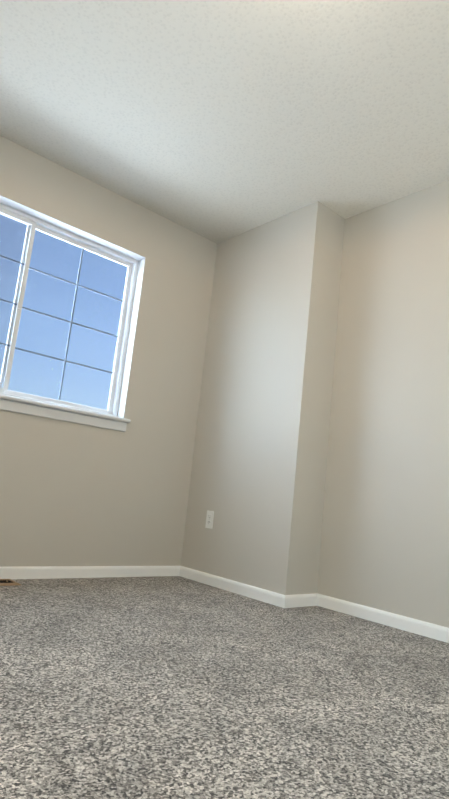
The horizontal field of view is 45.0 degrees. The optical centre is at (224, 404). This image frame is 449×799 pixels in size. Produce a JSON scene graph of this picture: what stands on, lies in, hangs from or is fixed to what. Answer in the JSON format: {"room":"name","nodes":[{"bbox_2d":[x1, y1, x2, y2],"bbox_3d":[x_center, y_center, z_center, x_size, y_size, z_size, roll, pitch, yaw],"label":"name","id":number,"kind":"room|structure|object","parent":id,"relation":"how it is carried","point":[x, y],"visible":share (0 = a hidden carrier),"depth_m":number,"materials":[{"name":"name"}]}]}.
{"room":"empty bedroom","nodes":[
{"label":"empty bedroom","id":0,"kind":"room"},
{"bbox_2d":[0,136,216,566],"bbox_3d":[-1.203,-0.264,3.135,3.470,2.440,0.150,14,-12,-40],"label":"wall","id":1,"kind":"structure","parent":0,"point":[73,494],"depth_m":3.50,"materials":[{"name":"beige paint"}]},
{"bbox_2d":[0,394,130,431],"bbox_3d":[-1.223,-0.006,3.030,1.548,0.082,0.123,14,-12,-40],"label":"window sill","id":2,"kind":"structure","parent":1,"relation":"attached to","point":[33,407],"depth_m":3.19,"materials":[{"name":"white wood"}]},
{"bbox_2d":[0,203,137,416],"bbox_3d":[-1.220,-0.584,3.195,1.478,1.113,0.062,14,-12,-40],"label":"window unit","id":3,"kind":"structure","parent":1,"relation":"in","point":[33,224],"depth_m":3.38,"materials":[{"name":"white plastic"}]},
{"bbox_2d":[0,566,179,578],"bbox_3d":[-1.367,0.873,2.800,2.860,0.066,0.014,14,-12,-40],"label":"baseboard","id":4,"kind":"structure","parent":1,"relation":"attached to","point":[21,572],"depth_m":3.24,"materials":[{"name":"white wood"}]},
{"bbox_2d":[0,576,448,798],"bbox_3d":[0.089,0.874,1.302,3.470,0.120,4.480,14,-12,-40],"label":"floor","id":5,"kind":"structure","parent":0,"point":[166,687],"depth_m":1.56,"materials":[{"name":"carpet"}]},
{"bbox_2d":[0,579,20,585],"bbox_3d":[-1.236,0.917,2.785,0.335,0.022,0.150,14,-12,-40],"label":"air vent register","id":6,"kind":"object","parent":5,"relation":"in","point":[6,582],"visible":1,"depth_m":2.83,"materials":[{"name":"beige metal"}]},
{"bbox_2d":[0,0,448,243],"bbox_3d":[0.358,-1.637,1.720,3.470,0.120,4.480,14,-12,-40],"label":"ceiling","id":7,"kind":"structure","parent":0,"point":[217,121],"depth_m":2.61,"materials":[{"name":"white paint"}]},
{"bbox_2d":[181,201,344,594],"bbox_3d":[0.242,-0.026,3.641,0.280,2.440,0.970,14,-12,-40],"label":"wall","id":8,"kind":"structure","parent":0,"point":[258,473],"depth_m":3.42,"materials":[{"name":"beige paint"}]},
{"bbox_2d":[205,510,213,528],"bbox_3d":[-0.099,0.759,3.584,0.008,0.114,0.070,14,-12,-40],"label":"outlet","id":9,"kind":"object","parent":8,"relation":"attached to","point":[209,519],"visible":1,"depth_m":3.58,"materials":[{"name":"white plastic"}]},
{"bbox_2d":[180,566,291,607],"bbox_3d":[0.026,1.110,3.333,0.014,0.066,0.944,14,-12,-40],"label":"baseboard","id":10,"kind":"structure","parent":8,"relation":"attached to","point":[284,601],"depth_m":3.25,"materials":[{"name":"white wood"}]},
{"bbox_2d":[317,180,448,627],"bbox_3d":[1.460,-0.073,2.575,0.150,2.440,4.180,14,-12,-40],"label":"wall","id":11,"kind":"structure","parent":0,"point":[385,538],"depth_m":3.04,"materials":[{"name":"beige paint"}]},
{"bbox_2d":[312,593,448,642],"bbox_3d":[1.594,1.050,1.965,0.015,0.066,3.210,14,-12,-40],"label":"baseboard","id":12,"kind":"structure","parent":11,"relation":"attached to","point":[423,628],"depth_m":2.82,"materials":[{"name":"white wood"}]}
]}

